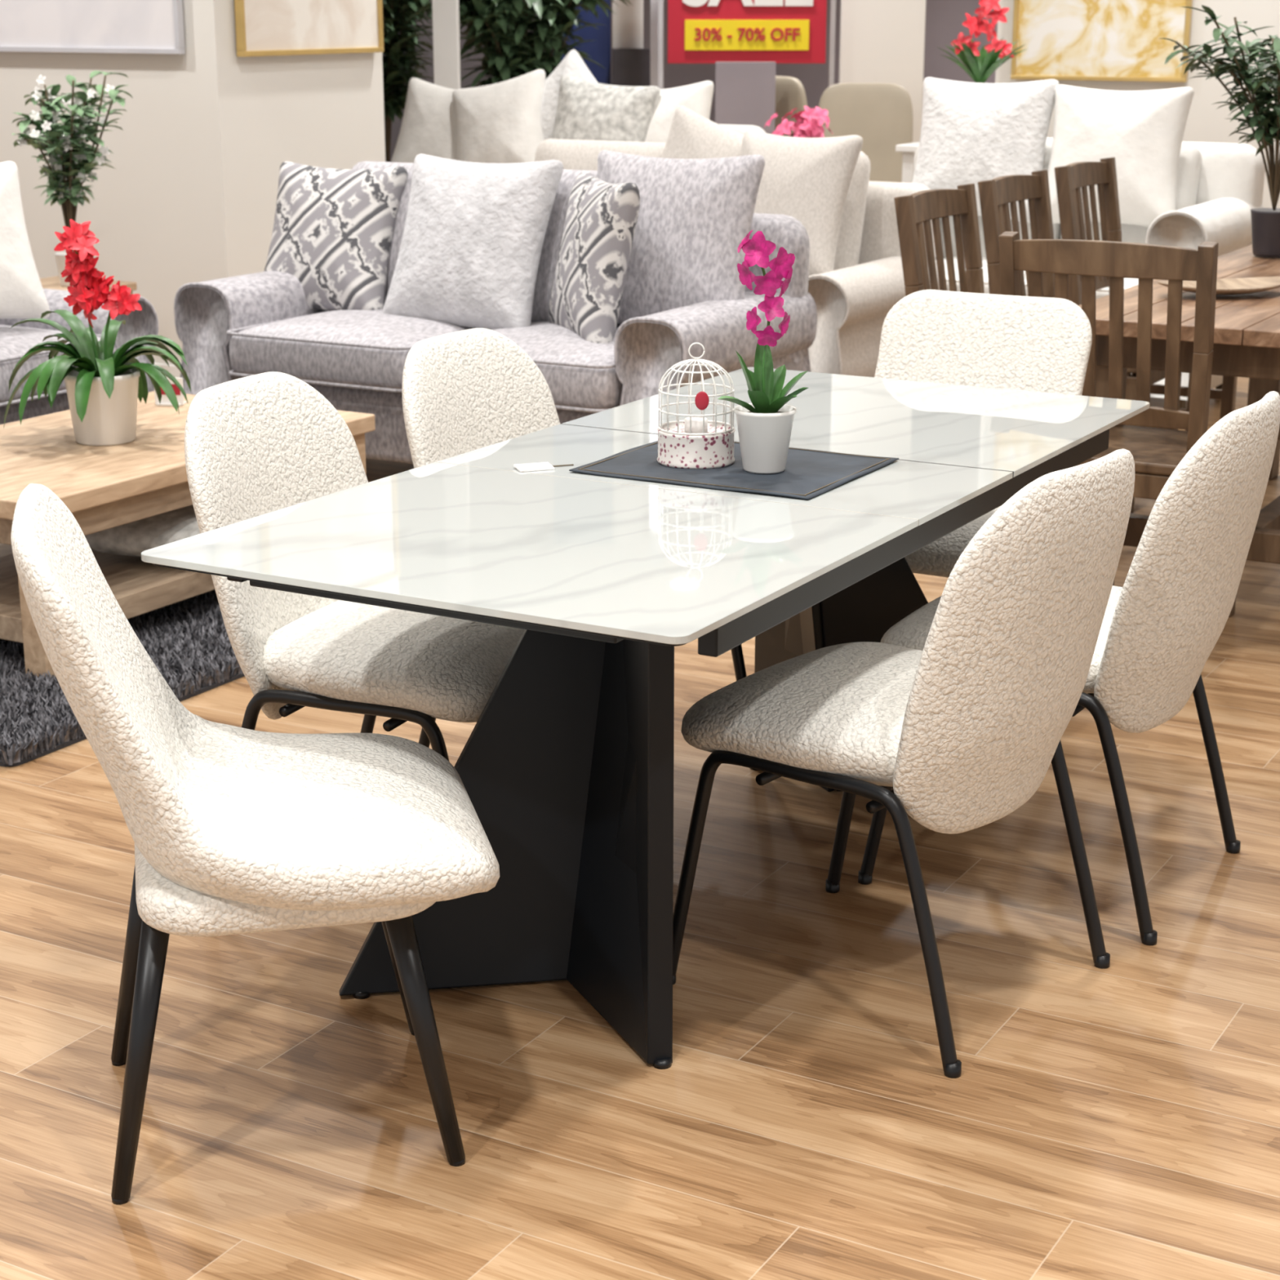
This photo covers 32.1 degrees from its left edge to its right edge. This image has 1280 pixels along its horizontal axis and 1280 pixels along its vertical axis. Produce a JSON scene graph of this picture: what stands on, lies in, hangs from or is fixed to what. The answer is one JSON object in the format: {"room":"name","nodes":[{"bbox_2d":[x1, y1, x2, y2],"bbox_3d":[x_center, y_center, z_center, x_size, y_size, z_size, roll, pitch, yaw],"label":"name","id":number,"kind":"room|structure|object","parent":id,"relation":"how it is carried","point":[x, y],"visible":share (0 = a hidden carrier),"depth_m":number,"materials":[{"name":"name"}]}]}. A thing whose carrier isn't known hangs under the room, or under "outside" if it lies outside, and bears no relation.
{"room":"store","nodes":[
{"label":"store","id":0,"kind":"room"},
{"bbox_2d":[0,0,251,364],"bbox_3d":[-5.157,-3.211,10.572,8.134,3.400,0.151,9,18,28],"label":"wall","id":1,"kind":"structure","parent":0,"point":[171,213],"depth_m":8.98,"materials":[{"name":"white paint"}]},
{"bbox_2d":[0,0,185,54],"bbox_3d":[-2.360,-2.866,8.900,1.300,1.000,0.036,9,18,28],"label":"framed picture","id":2,"kind":"object","parent":1,"relation":"attached to","point":[55,26],"visible":1,"depth_m":8.91,"materials":[{"name":"white paper"}]},
{"bbox_2d":[154,363,180,377],"bbox_3d":[-5.190,-1.600,10.957,8.150,0.090,0.015,9,18,28],"label":"baseboard","id":3,"kind":"structure","parent":1,"relation":"attached to","point":[173,370],"depth_m":9.17,"materials":[{"name":"white plastic"}]},
{"bbox_2d":[240,52,385,273],"bbox_3d":[-1.413,-2.800,9.143,0.150,3.400,0.950,9,18,28],"label":"wall","id":4,"kind":"structure","parent":0,"point":[324,110],"depth_m":9.19,"materials":[{"name":"white paint"}]},
{"bbox_2d":[234,0,383,57],"bbox_3d":[-1.343,-2.986,8.994,0.035,1.200,0.940,9,18,28],"label":"framed picture","id":5,"kind":"object","parent":4,"relation":"attached to","point":[264,28],"visible":1,"depth_m":9.10,"materials":[{"name":"paper"}]},
{"bbox_2d":[431,0,460,89],"bbox_3d":[-1.025,-3.530,11.680,0.130,3.400,0.140,0,16,0],"label":"pillar","id":6,"kind":"structure","parent":0,"point":[446,22],"depth_m":11.72,"materials":[{"name":"paint"}]},
{"bbox_2d":[550,0,610,84],"bbox_3d":[-0.370,-4.082,13.602,0.380,3.400,0.080,0,16,0],"label":"panel","id":7,"kind":"object","parent":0,"point":[599,51],"visible":0.02,"depth_m":13.68,"materials":[{"name":"blue paint"}]},
{"bbox_2d":[612,0,643,48],"bbox_3d":[-0.075,-4.659,13.436,0.190,2.200,0.080,0,16,0],"label":"panel","id":8,"kind":"object","parent":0,"point":[628,20],"visible":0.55,"depth_m":13.65,"materials":[{"name":"plastic"}]},
{"bbox_2d":[612,48,649,86],"bbox_3d":[-0.035,-3.021,13.803,0.270,1.250,0.080,0,16,0],"label":"panel","id":9,"kind":"object","parent":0,"point":[630,66],"visible":0.24,"depth_m":13.62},
{"bbox_2d":[0,377,1279,1279],"bbox_3d":[0.650,-0.805,8.354,25.000,0.001,23.000,9,18,28],"label":"floor","id":10,"kind":"structure","parent":0,"point":[1121,1121],"depth_m":3.34,"materials":[{"name":"brown wood"}]},
{"bbox_2d":[0,288,159,424],"bbox_3d":[-2.452,-0.869,6.766,1.007,1.001,1.914,9,18,28],"label":"loveseat","id":11,"kind":"object","parent":10,"relation":"on","point":[15,341],"visible":0.37,"depth_m":7.07,"materials":[{"name":"grey fabric"}]},
{"bbox_2d":[0,160,49,319],"bbox_3d":[-2.123,-1.229,6.935,0.510,0.487,0.224,-15,22,-41],"label":"pillow","id":12,"kind":"object","parent":11,"relation":"on","point":[22,295],"visible":0.98,"depth_m":7.00,"materials":[{"name":"white fabric"}]},
{"bbox_2d":[0,324,115,403],"bbox_3d":[-2.170,-0.880,7.033,0.760,0.195,0.722,9,18,28],"label":"seat cushion","id":13,"kind":"object","parent":11,"relation":"on","point":[15,341],"depth_m":6.86,"materials":[{"name":"grey fabric"}]},
{"bbox_2d":[40,275,137,294],"bbox_3d":[-2.166,-1.079,8.377,0.400,0.515,0.400,9,18,28],"label":"side table","id":14,"kind":"object","parent":10,"relation":"on","point":[51,282],"visible":0.17,"depth_m":8.35,"materials":[{"name":"brown wood"}]},
{"bbox_2d":[12,71,133,286],"bbox_3d":[-2.064,-1.697,8.205,0.449,0.768,0.556,-2,16,-6],"label":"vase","id":15,"kind":"object","parent":14,"relation":"on","point":[70,161],"visible":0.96,"depth_m":8.09,"materials":[{"name":"white ceramic"}]},
{"bbox_2d":[0,589,244,766],"bbox_3d":[-1.445,-0.154,5.988,1.701,0.055,2.402,9,18,28],"label":"shag rug","id":16,"kind":"object","parent":10,"relation":"on","point":[188,641],"visible":0.16,"depth_m":5.16,"materials":[{"name":"grey carpet"}]},
{"bbox_2d":[0,391,375,682],"bbox_3d":[-1.379,-0.303,5.771,0.780,0.438,1.300,9,18,28],"label":"coffee table","id":17,"kind":"object","parent":16,"relation":"on","point":[104,487],"visible":0.3,"depth_m":5.43,"materials":[{"name":"brown wood"}]},
{"bbox_2d":[0,543,183,613],"bbox_3d":[-1.379,-0.225,5.793,0.640,0.020,1.140,9,18,28],"label":"shelf","id":18,"kind":"object","parent":17,"relation":"attached to","point":[122,573],"depth_m":5.55,"materials":[{"name":"brown wood"}]},
{"bbox_2d":[3,218,191,445],"bbox_3d":[-1.379,-0.779,5.619,0.475,0.561,0.439,-4,16,-13],"label":"flowers","id":19,"kind":"object","parent":17,"relation":"on","point":[104,388],"visible":1,"depth_m":5.60,"materials":[{"name":"green plant"}]},
{"bbox_2d":[84,504,199,556],"bbox_3d":[-1.188,-0.299,5.754,0.460,0.140,0.460,5,17,17],"label":"shelf","id":20,"kind":"object","parent":17,"relation":"on","point":[131,539],"visible":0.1,"depth_m":5.56,"materials":[{"name":"brown wood"}]},
{"bbox_2d":[154,377,186,406],"bbox_3d":[-1.308,-0.695,6.201,0.085,0.078,0.050,3,16,11],"label":"price card","id":21,"kind":"object","parent":17,"relation":"on","point":[165,401],"visible":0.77,"depth_m":6.19,"materials":[{"name":"white paper"}]},
{"bbox_2d":[160,383,180,395],"bbox_3d":[-1.311,-0.696,6.184,0.070,0.030,0.002,3,16,11],"label":"print","id":22,"kind":"object","parent":21,"relation":"on","point":[177,392],"depth_m":6.18},
{"bbox_2d":[10,483,499,1204],"bbox_3d":[-0.521,0.244,3.076,0.604,0.900,0.562,-4,16,-12],"label":"end chair","id":23,"kind":"object","parent":10,"relation":"on","point":[233,830],"visible":1,"depth_m":2.92,"materials":[{"name":"beige fabric"}]},
{"bbox_2d":[184,371,524,760],"bbox_3d":[-0.446,0.006,3.915,0.610,0.895,0.524,7,17,22],"label":"dining chair","id":24,"kind":"object","parent":10,"relation":"on","point":[262,443],"visible":0.65,"depth_m":3.76,"materials":[{"name":"beige fabric"}]},
{"bbox_2d":[382,0,434,162],"bbox_3d":[-1.496,-3.296,13.031,1.062,2.205,1.244,-7,18,-24],"label":"potted tree","id":25,"kind":"object","parent":10,"relation":"on","point":[396,13],"visible":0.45,"depth_m":12.88,"materials":[{"name":"green plant"}]},
{"bbox_2d":[173,160,817,463],"bbox_3d":[-0.485,-1.028,7.321,1.934,1.001,1.007,9,18,28],"label":"sofa","id":26,"kind":"object","parent":10,"relation":"on","point":[231,328],"visible":0.38,"depth_m":7.12,"materials":[{"name":"grey fabric"}]},
{"bbox_2d":[263,161,407,311],"bbox_3d":[-1.061,-1.373,7.636,0.530,0.501,0.239,9,18,28],"label":"patterned pillow","id":27,"kind":"object","parent":26,"relation":"on","point":[333,228],"visible":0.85,"depth_m":7.54,"materials":[{"name":"fabric"}]},
{"bbox_2d":[229,309,472,388],"bbox_3d":[-0.861,-0.989,7.413,0.722,0.195,0.760,9,18,28],"label":"seat cushion","id":28,"kind":"object","parent":26,"relation":"on","point":[350,348],"depth_m":7.15,"materials":[{"name":"grey fabric"}]},
{"bbox_2d":[351,160,413,306],"bbox_3d":[-0.711,-1.358,7.583,0.722,0.520,0.200,9,4,28],"label":"cushion","id":29,"kind":"object","parent":26,"relation":"on","point":[399,226],"depth_m":7.54,"materials":[{"name":"grey fabric"}]},
{"bbox_2d":[382,154,563,329],"bbox_3d":[-0.555,-1.298,7.300,0.590,0.551,0.285,10,19,31],"label":"fur pillow","id":30,"kind":"object","parent":26,"relation":"on","point":[474,233],"visible":0.95,"depth_m":7.20,"materials":[{"name":"grey fur"}]},
{"bbox_2d":[492,321,622,408],"bbox_3d":[-0.226,-0.890,7.068,0.722,0.195,0.760,9,18,28],"label":"seat cushion","id":31,"kind":"object","parent":26,"relation":"on","point":[579,373],"depth_m":6.67,"materials":[{"name":"grey fabric"}]},
{"bbox_2d":[530,168,621,325],"bbox_3d":[-0.075,-1.259,7.238,0.722,0.520,0.200,9,4,28],"label":"cushion","id":32,"kind":"object","parent":26,"relation":"on","point":[549,254],"depth_m":7.25,"materials":[{"name":"grey fabric"}]},
{"bbox_2d":[547,171,639,343],"bbox_3d":[-0.149,-1.196,7.019,0.198,0.519,0.530,-5,17,-17],"label":"patterned pillow","id":33,"kind":"object","parent":26,"relation":"on","point":[602,217],"visible":0.94,"depth_m":6.84,"materials":[{"name":"fabric"}]},
{"bbox_2d":[597,150,764,324],"bbox_3d":[0.095,-1.261,7.047,0.570,0.544,0.243,7,17,23],"label":"pillow","id":34,"kind":"object","parent":26,"relation":"on","point":[695,215],"visible":0.66,"depth_m":6.95,"materials":[{"name":"grey fabric"}]},
{"bbox_2d":[404,0,632,88],"bbox_3d":[-0.755,-3.130,12.705,1.326,2.066,1.287,-7,17,-23],"label":"potted tree","id":35,"kind":"object","parent":10,"relation":"on","point":[510,51],"visible":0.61,"depth_m":12.35,"materials":[{"name":"green plant"}]},
{"bbox_2d":[401,328,758,770],"bbox_3d":[-0.133,-0.142,4.429,0.610,0.895,0.524,8,18,27],"label":"dining chair","id":36,"kind":"object","parent":10,"relation":"on","point":[464,391],"visible":0.18,"depth_m":4.45,"materials":[{"name":"beige fabric"}]},
{"bbox_2d":[141,367,1149,1069],"bbox_3d":[0.146,0.064,3.961,0.908,0.761,1.980,9,18,28],"label":"dining table","id":37,"kind":"object","parent":10,"relation":"on","point":[566,769],"visible":0.77,"depth_m":3.54,"materials":[{"name":"white stone"}]},
{"bbox_2d":[513,462,573,471],"bbox_3d":[-0.163,-0.299,3.834,0.104,0.006,0.038,-6,17,-19],"label":"price tag","id":38,"kind":"object","parent":37,"relation":"on","point":[543,465],"visible":1,"depth_m":3.82,"materials":[{"name":"white paper"}]},
{"bbox_2d":[568,440,898,499],"bbox_3d":[0.166,-0.302,3.844,0.450,0.005,0.370,9,18,28],"label":"placemat","id":39,"kind":"object","parent":37,"relation":"on","point":[808,473],"visible":0.74,"depth_m":3.78,"materials":[{"name":"grey fabric"}]},
{"bbox_2d":[656,342,735,468],"bbox_3d":[0.097,-0.409,3.836,0.136,0.207,0.137,0,16,0],"label":"birdcage","id":40,"kind":"object","parent":39,"relation":"on","point":[695,442],"visible":1,"depth_m":3.81,"materials":[{"name":"metal"}]},
{"bbox_2d":[717,230,808,473],"bbox_3d":[0.218,-0.483,3.736,0.129,0.405,0.148,11,19,33],"label":"potted orchid","id":41,"kind":"object","parent":39,"relation":"on","point":[765,424],"visible":1,"depth_m":3.74,"materials":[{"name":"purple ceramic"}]},
{"bbox_2d":[534,138,939,377],"bbox_3d":[0.112,-1.387,8.568,1.914,1.001,0.980,9,18,28],"label":"sofa","id":42,"kind":"object","parent":10,"relation":"on","point":[853,301],"visible":0.11,"depth_m":8.15,"materials":[{"name":"fabric"}]},
{"bbox_2d":[534,138,666,170],"bbox_3d":[-0.120,-1.714,8.819,0.722,0.520,0.200,9,4,28],"label":"cushion","id":43,"kind":"object","parent":42,"relation":"on","point":[574,154],"depth_m":8.79,"materials":[{"name":"fabric"}]},
{"bbox_2d":[661,106,743,159],"bbox_3d":[0.281,-1.701,8.431,0.634,0.620,0.230,3,16,12],"label":"pillow","id":44,"kind":"object","parent":42,"relation":"on","point":[691,135],"visible":0.17,"depth_m":8.38,"materials":[{"name":"fabric"}]},
{"bbox_2d":[740,129,862,275],"bbox_3d":[0.538,-1.594,8.131,0.530,0.501,0.245,13,21,39],"label":"pillow","id":45,"kind":"object","parent":42,"relation":"on","point":[808,180],"visible":0.63,"depth_m":7.99,"materials":[{"name":"fabric"}]},
{"bbox_2d":[833,151,870,270],"bbox_3d":[0.515,-1.614,8.473,0.722,0.520,0.200,9,4,28],"label":"cushion","id":46,"kind":"object","parent":42,"relation":"on","point":[853,245],"depth_m":8.28,"materials":[{"name":"fabric"}]},
{"bbox_2d":[719,124,765,134],"bbox_3d":[-0.402,-2.033,10.816,1.914,1.001,1.009,9,18,28],"label":"sofa","id":47,"kind":"object","parent":10,"relation":"on","point":[741,129],"visible":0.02,"depth_m":10.59,"materials":[{"name":"white fabric"}]},
{"bbox_2d":[391,77,456,163],"bbox_3d":[-0.968,-2.458,10.921,0.590,0.575,0.240,9,18,28],"label":"pillow","id":48,"kind":"object","parent":47,"relation":"on","point":[428,126],"visible":0.52,"depth_m":10.87,"materials":[{"name":"beige fabric"}]},
{"bbox_2d":[452,69,545,163],"bbox_3d":[-0.669,-2.418,10.637,0.617,0.603,0.240,9,18,28],"label":"pillow","id":49,"kind":"object","parent":47,"relation":"on","point":[500,122],"visible":0.68,"depth_m":10.53,"materials":[{"name":"white fabric"}]},
{"bbox_2d":[540,49,598,140],"bbox_3d":[-0.342,-2.428,10.561,0.720,0.720,0.240,9,18,28],"label":"pillow","id":50,"kind":"object","parent":47,"relation":"on","point":[572,65],"visible":0.26,"depth_m":10.49,"materials":[{"name":"fabric"}]},
{"bbox_2d":[551,75,660,142],"bbox_3d":[-0.191,-2.344,10.377,0.569,0.552,0.240,9,18,28],"label":"pillow","id":51,"kind":"object","parent":47,"relation":"on","point":[588,110],"visible":0.5,"depth_m":10.28,"materials":[{"name":"grey fabric"}]},
{"bbox_2d":[644,80,713,142],"bbox_3d":[0.093,-2.312,10.338,0.576,0.560,0.240,9,18,28],"label":"pillow","id":52,"kind":"object","parent":47,"relation":"on","point":[696,97],"visible":0.25,"depth_m":10.22,"materials":[{"name":"white fabric"}]},
{"bbox_2d":[715,62,775,133],"bbox_3d":[0.560,-2.482,11.981,0.320,1.220,0.040,0,16,0],"label":"panel","id":53,"kind":"object","parent":10,"relation":"on","point":[745,91],"depth_m":11.84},
{"bbox_2d":[657,0,835,89],"bbox_3d":[0.620,-3.253,13.015,1.030,2.070,0.075,0,16,0],"label":"sale sign","id":54,"kind":"object","parent":10,"relation":"on","point":[700,31],"visible":0.98,"depth_m":12.91,"materials":[{"name":"red plastic"}]},
{"bbox_2d":[774,75,807,136],"bbox_3d":[0.963,-2.550,12.367,0.520,1.139,0.480,-9,18,-28],"label":"chair","id":55,"kind":"object","parent":10,"relation":"on","point":[790,94],"visible":0.09,"depth_m":12.02,"materials":[{"name":"beige fabric"}]},
{"bbox_2d":[818,82,912,182],"bbox_3d":[1.102,-2.171,11.050,0.480,1.139,0.520,2,16,6],"label":"chair","id":56,"kind":"object","parent":10,"relation":"on","point":[880,113],"visible":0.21,"depth_m":11.11,"materials":[{"name":"beige fabric"}]},
{"bbox_2d":[672,448,1134,1078],"bbox_3d":[0.427,0.122,3.510,0.610,0.895,0.524,12,20,36],"label":"dining chair","id":57,"kind":"object","parent":10,"relation":"on","point":[964,729],"visible":1,"depth_m":3.29,"materials":[{"name":"beige fabric"}]},
{"bbox_2d":[895,142,919,182],"bbox_3d":[1.720,-1.769,10.053,1.000,0.915,0.600,9,18,28],"label":"side table","id":58,"kind":"object","parent":10,"relation":"on","point":[908,149],"visible":0.09,"depth_m":9.93,"materials":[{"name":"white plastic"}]},
{"bbox_2d":[936,0,1028,83],"bbox_3d":[1.523,-2.575,9.918,0.422,0.707,0.418,0,16,0],"label":"flower vase","id":59,"kind":"object","parent":58,"relation":"on","point":[980,65],"visible":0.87,"depth_m":9.84,"materials":[{"name":"red plant"}]},
{"bbox_2d":[893,183,984,296],"bbox_3d":[1.078,-0.806,6.545,0.564,1.003,0.516,9,18,28],"label":"slat chair","id":60,"kind":"object","parent":10,"relation":"on","point":[914,209],"visible":0.3,"depth_m":6.59,"materials":[{"name":"brown wood"}]},
{"bbox_2d":[874,289,1092,577],"bbox_3d":[0.657,-0.278,4.892,0.562,0.900,0.604,9,18,28],"label":"end chair","id":61,"kind":"object","parent":10,"relation":"on","point":[1043,344],"visible":0.21,"depth_m":4.97,"materials":[{"name":"beige fabric"}]},
{"bbox_2d":[857,391,1279,946],"bbox_3d":[0.784,-0.009,3.966,0.610,0.895,0.524,9,18,29],"label":"dining chair","id":62,"kind":"object","parent":10,"relation":"on","point":[1159,630],"visible":0.65,"depth_m":3.71,"materials":[{"name":"beige fabric"}]},
{"bbox_2d":[977,169,1182,513],"bbox_3d":[1.398,-0.963,7.088,0.564,1.003,0.516,9,18,28],"label":"slat chair","id":63,"kind":"object","parent":10,"relation":"on","point":[995,194],"visible":0.32,"depth_m":7.09,"materials":[{"name":"brown wood"}]},
{"bbox_2d":[911,137,1265,408],"bbox_3d":[1.630,-1.483,8.903,1.514,1.001,0.983,9,18,28],"label":"loveseat","id":64,"kind":"object","parent":10,"relation":"on","point":[1219,184],"visible":0.03,"depth_m":8.69,"materials":[{"name":"white fabric"}]},
{"bbox_2d":[935,256,1026,293],"bbox_3d":[1.342,-1.431,8.948,0.522,0.195,0.736,9,18,28],"label":"seat cushion","id":65,"kind":"object","parent":64,"relation":"on","point":[984,258],"depth_m":8.66,"materials":[{"name":"white fabric"}]},
{"bbox_2d":[912,77,1058,222],"bbox_3d":[1.365,-1.964,8.912,0.570,0.550,0.246,9,18,28],"label":"pillow","id":66,"kind":"object","parent":64,"relation":"on","point":[971,132],"visible":0.82,"depth_m":8.82,"materials":[{"name":"fabric"}]},
{"bbox_2d":[938,137,1061,257],"bbox_3d":[1.484,-1.796,9.105,0.522,0.520,0.200,9,4,28],"label":"cushion","id":67,"kind":"object","parent":64,"relation":"on","point":[1056,227],"depth_m":9.02,"materials":[{"name":"white fabric"}]},
{"bbox_2d":[1024,277,1138,299],"bbox_3d":[1.803,-1.358,8.697,0.522,0.195,0.736,9,18,28],"label":"seat cushion","id":68,"kind":"object","parent":64,"relation":"on","point":[1128,282],"depth_m":8.34,"materials":[{"name":"white fabric"}]},
{"bbox_2d":[1048,84,1193,226],"bbox_3d":[1.844,-1.879,8.654,0.550,0.531,0.243,9,18,28],"label":"pillow","id":69,"kind":"object","parent":64,"relation":"on","point":[1144,131],"visible":0.79,"depth_m":8.54,"materials":[{"name":"white fabric"}]},
{"bbox_2d":[1060,142,1201,243],"bbox_3d":[1.946,-1.724,8.854,0.522,0.520,0.200,9,4,28],"label":"cushion","id":70,"kind":"object","parent":64,"relation":"on","point":[1188,182],"depth_m":8.70,"materials":[{"name":"white fabric"}]},
{"bbox_2d":[998,231,1235,617],"bbox_3d":[1.208,-0.516,5.534,0.516,1.003,0.564,9,18,28],"label":"slat chair","id":71,"kind":"object","parent":10,"relation":"on","point":[1156,452],"depth_m":5.23,"materials":[{"name":"brown wood"}]},
{"bbox_2d":[1053,156,1237,431],"bbox_3d":[1.743,-1.131,7.674,0.564,1.003,0.516,9,18,28],"label":"slat chair","id":72,"kind":"object","parent":10,"relation":"on","point":[1070,178],"visible":0.4,"depth_m":7.76,"materials":[{"name":"brown wood"}]},
{"bbox_2d":[1078,244,1279,586],"bbox_3d":[1.994,-0.648,6.434,0.998,0.760,2.100,9,18,28],"label":"wooden dining table","id":73,"kind":"object","parent":10,"relation":"on","point":[1246,333],"visible":0.37,"depth_m":5.73,"materials":[{"name":"brown wood"}]},
{"bbox_2d":[1157,276,1279,295],"bbox_3d":[1.595,-0.964,6.075,0.399,0.040,0.220,-5,17,-17],"label":"plate","id":74,"kind":"object","parent":73,"relation":"on","point":[1224,286],"depth_m":6.10,"materials":[{"name":"brown wood"}]},
{"bbox_2d":[1161,4,1279,257],"bbox_3d":[1.949,-1.562,6.852,0.670,0.756,0.630,0,16,0],"label":"potted plant","id":75,"kind":"object","parent":73,"relation":"on","point":[1265,222],"visible":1,"depth_m":6.85,"materials":[{"name":"green plant"}]},
{"bbox_3d":[0.378,-1.549,9.433,0.800,0.835,0.300,9,18,28],"label":"console table","id":76,"kind":"object","parent":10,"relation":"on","visible":0},
{"bbox_2d":[764,105,832,137],"bbox_3d":[0.667,-2.042,9.118,0.377,0.286,0.372,0,16,0],"label":"flowers","id":77,"kind":"object","parent":76,"relation":"on","point":[809,122],"visible":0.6,"depth_m":9.06,"materials":[{"name":"pink plant"}]},
{"bbox_2d":[649,0,663,88],"bbox_3d":[0.100,-3.916,13.025,0.080,3.400,0.080,0,16,0],"label":"door frame","id":78,"kind":"structure","parent":0,"point":[653,3],"depth_m":13.10,"materials":[{"name":"silver metal"}]},
{"bbox_2d":[382,0,998,162],"bbox_3d":[5.744,-4.363,14.579,23.000,3.400,0.153,9,18,28],"label":"wall","id":79,"kind":"structure","parent":0,"point":[944,19],"depth_m":17.09,"materials":[{"name":"grey paint"}]},
{"bbox_2d":[839,0,925,142],"bbox_3d":[1.450,-3.972,13.217,0.500,3.400,0.080,0,16,0],"label":"panel","id":80,"kind":"object","parent":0,"point":[882,41],"visible":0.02,"depth_m":13.29,"materials":[{"name":"white paint"}]},
{"bbox_2d":[995,0,1279,208],"bbox_3d":[6.092,-2.562,8.316,9.970,3.400,0.150,9,18,28],"label":"wall","id":81,"kind":"structure","parent":0,"point":[1205,122],"depth_m":10.27,"materials":[{"name":"white paint"}]},
{"bbox_2d":[1010,0,1192,82],"bbox_3d":[2.154,-3.211,10.319,0.850,1.200,0.035,9,18,28],"label":"framed picture","id":82,"kind":"object","parent":81,"relation":"attached to","point":[1076,40],"visible":1,"depth_m":10.43,"materials":[{"name":"gold metal"}]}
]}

